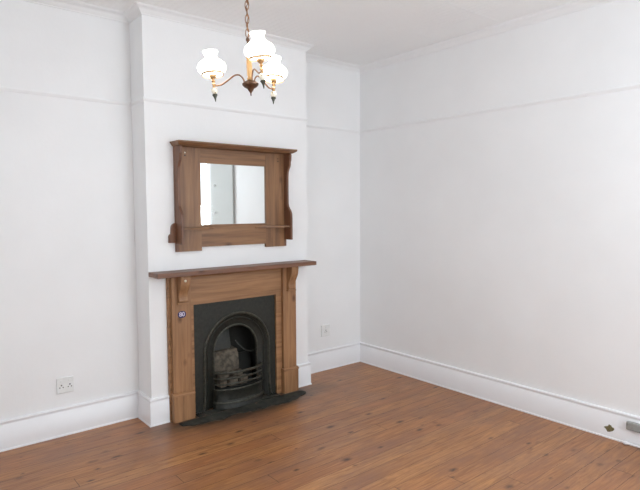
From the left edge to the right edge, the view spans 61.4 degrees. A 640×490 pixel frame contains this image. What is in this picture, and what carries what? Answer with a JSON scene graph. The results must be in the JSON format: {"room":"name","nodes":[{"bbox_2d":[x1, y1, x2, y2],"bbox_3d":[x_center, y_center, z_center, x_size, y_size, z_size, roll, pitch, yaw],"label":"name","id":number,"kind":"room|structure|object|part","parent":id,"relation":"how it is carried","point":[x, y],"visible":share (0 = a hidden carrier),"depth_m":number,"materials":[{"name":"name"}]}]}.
{"room":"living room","nodes":[
{"label":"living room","id":0,"kind":"room"},
{"bbox_2d":[0,0,359,420],"bbox_3d":[-1.487,-0.189,4.181,4.770,3.045,0.200,-3,5,-39],"label":"wall","id":1,"kind":"structure","parent":0,"point":[68,299],"depth_m":3.86,"materials":[{"name":"white paint"}]},
{"bbox_2d":[56,376,73,393],"bbox_3d":[-1.815,0.998,3.844,0.115,0.112,0.014,-3,5,-39],"label":"wall socket","id":2,"kind":"object","parent":1,"relation":"attached to","point":[65,384],"visible":1,"depth_m":3.84,"materials":[{"name":"white plastic"}]},
{"bbox_2d":[0,390,169,451],"bbox_3d":[-2.196,1.291,3.380,2.525,0.204,0.274,-3,5,-39],"label":"baseboard","id":3,"kind":"structure","parent":1,"relation":"attached to","point":[25,430],"depth_m":3.91,"materials":[{"name":"white paint"}]},
{"bbox_2d":[0,83,639,132],"bbox_3d":[0.088,-0.946,2.209,4.770,0.029,4.770,-3,5,-39],"label":"rail","id":4,"kind":"object","parent":1,"relation":"attached to","point":[634,86],"visible":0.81,"depth_m":4.06,"materials":[{"name":"white paint"}]},
{"bbox_2d":[321,324,329,336],"bbox_3d":[0.056,0.851,5.378,0.112,0.115,0.014,-3,5,-39],"label":"wall socket","id":5,"kind":"object","parent":1,"relation":"attached to","point":[325,329],"visible":1,"depth_m":5.37,"materials":[{"name":"white plastic"}]},
{"bbox_2d":[129,14,307,412],"bbox_3d":[-0.767,-0.213,4.483,1.475,3.045,0.248,-3,5,-39],"label":"wall","id":6,"kind":"structure","parent":0,"point":[165,55],"depth_m":4.09,"materials":[{"name":"white paint"}]},
{"bbox_2d":[168,140,296,251],"bbox_3d":[-0.653,-0.376,4.303,1.124,0.820,0.160,-3,5,-39],"label":"mirror","id":7,"kind":"object","parent":6,"relation":"attached to","point":[225,194],"visible":1,"depth_m":4.31,"materials":[{"name":"brown wood"}]},
{"bbox_3d":[-1.040,-0.367,3.990,0.020,0.731,0.094,-3,5,-39],"label":"panel","id":8,"kind":"part","parent":7,"relation":"part of","materials":[{"name":"brown wood"}]},
{"bbox_2d":[184,227,214,229],"bbox_3d":[-0.920,-0.124,4.113,0.297,0.015,0.080,-3,5,-39],"label":"corner shelf","id":9,"kind":"object","parent":7,"relation":"attached to","point":[185,228],"depth_m":4.12,"materials":[{"name":"brown wood"}]},
{"bbox_3d":[-0.697,-0.701,4.333,0.596,0.114,0.026,-3,5,-39],"label":"rail","id":10,"kind":"part","parent":7,"relation":"part of","materials":[{"name":"brown wood"}]},
{"bbox_2d":[200,163,264,224],"bbox_3d":[-0.697,-0.407,4.354,0.596,0.474,0.013,-3,5,-39],"label":"mirror glass","id":11,"kind":"object","parent":7,"relation":"on","point":[230,193],"depth_m":4.34,"materials":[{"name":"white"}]},
{"bbox_2d":[170,140,296,153],"bbox_3d":[-0.655,-0.770,4.277,1.072,0.031,0.160,-3,5,-39],"label":"shelf","id":12,"kind":"object","parent":7,"relation":"attached to","point":[183,144],"depth_m":4.19,"materials":[{"name":"brown wood"}]},
{"bbox_3d":[-0.694,-0.085,4.373,0.596,0.172,0.026,-3,5,-39],"label":"rail","id":13,"kind":"part","parent":7,"relation":"part of","materials":[{"name":"brown wood"}]},
{"bbox_2d":[255,225,289,227],"bbox_3d":[-0.398,-0.155,4.542,0.297,0.015,0.080,-3,5,-39],"label":"corner shelf","id":14,"kind":"object","parent":7,"relation":"attached to","point":[256,226],"depth_m":4.54,"materials":[{"name":"brown wood"}]},
{"bbox_3d":[-0.272,-0.413,4.621,0.020,0.731,0.094,-3,5,-39],"label":"panel","id":15,"kind":"part","parent":7,"relation":"part of","materials":[{"name":"brown wood"}]},
{"bbox_2d":[21,0,614,72],"bbox_3d":[0.085,-1.563,2.168,4.770,0.056,4.770,-3,5,-39],"label":"crown molding","id":16,"kind":"structure","parent":6,"relation":"attached to","point":[135,10],"depth_m":4.11,"materials":[{"name":"white paint"}]},
{"bbox_2d":[0,362,639,489],"bbox_3d":[0.100,1.508,2.370,5.170,0.120,5.170,-3,5,-39],"label":"floor","id":17,"kind":"structure","parent":0,"point":[359,425],"depth_m":3.60,"materials":[{"name":"brown wood"}]},
{"bbox_2d":[148,260,315,423],"bbox_3d":[-0.640,0.744,4.374,1.448,1.149,0.172,-3,5,-39],"label":"surround","id":18,"kind":"object","parent":17,"relation":"on","point":[186,288],"visible":1,"depth_m":4.24,"materials":[{"name":"brown wood"}]},
{"bbox_2d":[178,311,185,317],"bbox_3d":[-1.040,0.523,4.061,0.066,0.052,0.004,-3,5,-39],"label":"badge","id":19,"kind":"object","parent":18,"relation":"attached to","point":[181,314],"visible":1,"depth_m":4.06,"materials":[{"name":"blue ceramic"}]},
{"bbox_3d":[-1.040,1.132,4.106,0.175,0.022,0.053,-3,5,-39],"label":"plinth moulding","id":20,"kind":"part","parent":18,"relation":"part of","materials":[{"name":"brown wood"}]},
{"bbox_2d":[148,260,315,278],"bbox_3d":[-0.643,0.188,4.338,1.448,0.034,0.172,-3,5,-39],"label":"mantel shelf","id":21,"kind":"object","parent":18,"relation":"attached to","point":[291,265],"depth_m":4.23,"materials":[{"name":"brown wood"}]},
{"bbox_3d":[-0.667,0.215,4.386,0.860,0.027,0.068,-3,5,-39],"label":"bed moulding","id":22,"kind":"part","parent":18,"relation":"part of","materials":[{"name":"brown wood"}]},
{"bbox_3d":[-0.263,1.086,4.744,0.158,0.022,0.053,-3,5,-39],"label":"plinth moulding","id":23,"kind":"part","parent":18,"relation":"part of","materials":[{"name":"brown wood"}]},
{"bbox_2d":[193,295,279,416],"bbox_3d":[-0.729,0.876,4.492,0.766,0.870,0.374,-3,5,-39],"label":"fireplace insert","id":24,"kind":"object","parent":17,"relation":"on","point":[229,335],"visible":0.98,"depth_m":4.45,"materials":[{"name":"metal"}]},
{"bbox_2d":[218,380,226,387],"bbox_3d":[-0.790,1.121,4.365,0.052,0.062,0.071,2,5,36],"label":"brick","id":25,"kind":"object","parent":24,"relation":"on","point":[222,381],"visible":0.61,"depth_m":4.34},
{"bbox_3d":[-0.878,0.744,4.528,0.255,0.269,0.074,-3,5,-39],"label":"flue plate","id":26,"kind":"part","parent":24,"relation":"part of","materials":[{"name":"metal"}]},
{"bbox_2d":[217,370,228,383],"bbox_3d":[-0.798,1.095,4.435,0.094,0.105,0.052,-3,4,-32],"label":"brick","id":27,"kind":"object","parent":24,"relation":"on","point":[227,375],"visible":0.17,"depth_m":4.42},
{"bbox_2d":[227,375,237,385],"bbox_3d":[-0.715,1.112,4.407,0.083,0.078,0.056,-3,5,-34],"label":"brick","id":28,"kind":"object","parent":24,"relation":"on","point":[231,380],"visible":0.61,"depth_m":4.39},
{"bbox_3d":[-0.698,0.977,4.478,0.429,0.656,0.017,-3,5,-39],"label":"arch moulding","id":29,"kind":"part","parent":24,"relation":"part of","materials":[{"name":"metal"}]},
{"bbox_3d":[-0.687,0.947,4.462,0.548,0.717,0.012,-3,5,-39],"label":"arch moulding","id":30,"kind":"part","parent":24,"relation":"part of","materials":[{"name":"metal"}]},
{"bbox_2d":[230,368,242,375],"bbox_3d":[-0.702,1.092,4.522,0.055,0.101,0.106,3,5,44],"label":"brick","id":31,"kind":"object","parent":24,"relation":"on","point":[240,373],"visible":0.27,"depth_m":4.50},
{"bbox_3d":[-0.675,0.925,4.446,0.668,0.762,0.025,-3,5,-39],"label":"arch moulding","id":32,"kind":"part","parent":24,"relation":"part of","materials":[{"name":"metal"}]},
{"bbox_3d":[-0.643,1.204,4.426,0.452,0.113,0.108,-3,5,-39],"label":"panel","id":33,"kind":"part","parent":24,"relation":"part of","materials":[{"name":"metal"}]},
{"bbox_3d":[-0.660,1.312,4.439,0.762,0.007,0.071,-3,5,-39],"label":"plate","id":34,"kind":"part","parent":24,"relation":"part of","materials":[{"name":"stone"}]},
{"bbox_2d":[237,374,247,383],"bbox_3d":[-0.644,1.111,4.468,0.087,0.070,0.059,-3,5,-39],"label":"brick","id":35,"kind":"object","parent":24,"relation":"on","point":[242,378],"visible":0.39,"depth_m":4.45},
{"bbox_2d":[179,390,305,425],"bbox_3d":[-0.558,1.317,4.346,1.161,0.007,0.169,-3,5,-39],"label":"hearth","id":36,"kind":"object","parent":17,"relation":"on","point":[286,398],"visible":1,"depth_m":4.34,"materials":[{"name":"stone"}]},
{"bbox_2d":[622,441,639,447],"bbox_3d":[2.118,1.343,3.588,0.029,0.026,0.199,-3,5,-39],"label":"bead","id":37,"kind":"object","parent":17,"relation":"on","point":[623,442],"visible":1,"depth_m":3.62,"materials":[{"name":"white paint"}]},
{"bbox_2d":[74,0,575,65],"bbox_3d":[0.084,-1.651,2.163,5.170,0.120,5.170,-3,5,-39],"label":"ceiling","id":38,"kind":"structure","parent":0,"point":[337,35],"depth_m":4.08,"materials":[{"name":"white paint"}]},
{"bbox_2d":[197,0,286,103],"bbox_3d":[-0.299,-1.142,2.518,0.450,0.936,0.411,3,5,39],"label":"chandelier","id":39,"kind":"object","parent":38,"relation":"hanging from","point":[260,50],"visible":1,"depth_m":2.49,"materials":[{"name":"white glass"}]},
{"bbox_3d":[-0.507,-0.853,2.529,0.133,0.116,0.134,1,2,8],"label":"lamp shade","id":40,"kind":"part","parent":39,"relation":"part of","materials":[{"name":"white glass"}]},
{"bbox_3d":[-0.424,-0.771,2.520,0.154,0.048,0.007,-3,1,8],"label":"arm","id":41,"kind":"part","parent":39,"relation":"part of","materials":[{"name":"orange metal"}]},
{"bbox_3d":[-0.340,-1.265,2.480,0.017,0.609,0.022,3,5,45],"label":"chain","id":42,"kind":"part","parent":39,"relation":"part of","materials":[{"name":"orange metal"}]},
{"bbox_3d":[-0.323,-0.730,2.506,0.076,0.074,0.076,-4,2,-39],"label":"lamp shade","id":43,"kind":"part","parent":39,"relation":"part of","materials":[{"name":"brown metal"}]},
{"bbox_3d":[-0.285,-0.776,2.414,0.007,0.048,0.154,-4,1,-24],"label":"arm","id":44,"kind":"part","parent":39,"relation":"part of","materials":[{"name":"orange metal"}]},
{"bbox_3d":[-0.265,-0.861,2.329,0.134,0.116,0.133,-10,4,-24],"label":"lamp shade","id":45,"kind":"part","parent":39,"relation":"part of","materials":[{"name":"white glass"}]},
{"bbox_3d":[-0.228,-0.871,2.660,0.134,0.116,0.133,-2,1,33],"label":"lamp shade","id":46,"kind":"part","parent":39,"relation":"part of","materials":[{"name":"white glass"}]},
{"bbox_2d":[360,0,639,415],"bbox_3d":[2.011,-0.185,3.842,0.200,3.045,5.170,-3,5,-39],"label":"wall","id":47,"kind":"structure","parent":0,"point":[502,244],"depth_m":4.26,"materials":[{"name":"white paint"}]},
{"bbox_2d":[297,342,639,445],"bbox_3d":[0.984,1.221,4.197,1.062,0.204,3.050,-3,5,-39],"label":"baseboard","id":48,"kind":"structure","parent":47,"relation":"attached to","point":[588,417],"depth_m":4.51,"materials":[{"name":"white paint"}]},
{"bbox_2d":[604,425,613,431],"bbox_3d":[2.011,1.276,3.754,0.003,0.056,0.071,-3,5,-39],"label":"chip","id":49,"kind":"object","parent":47,"relation":"attached to","point":[609,428],"visible":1,"depth_m":3.75,"materials":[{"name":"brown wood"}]},
{"bbox_2d":[626,421,639,432],"bbox_3d":[2.132,1.221,3.579,0.034,0.056,0.178,-3,5,-39],"label":"outlet","id":50,"kind":"object","parent":47,"relation":"attached to","point":[632,426],"visible":1,"depth_m":3.60,"materials":[{"name":"grey plastic"}]}
]}

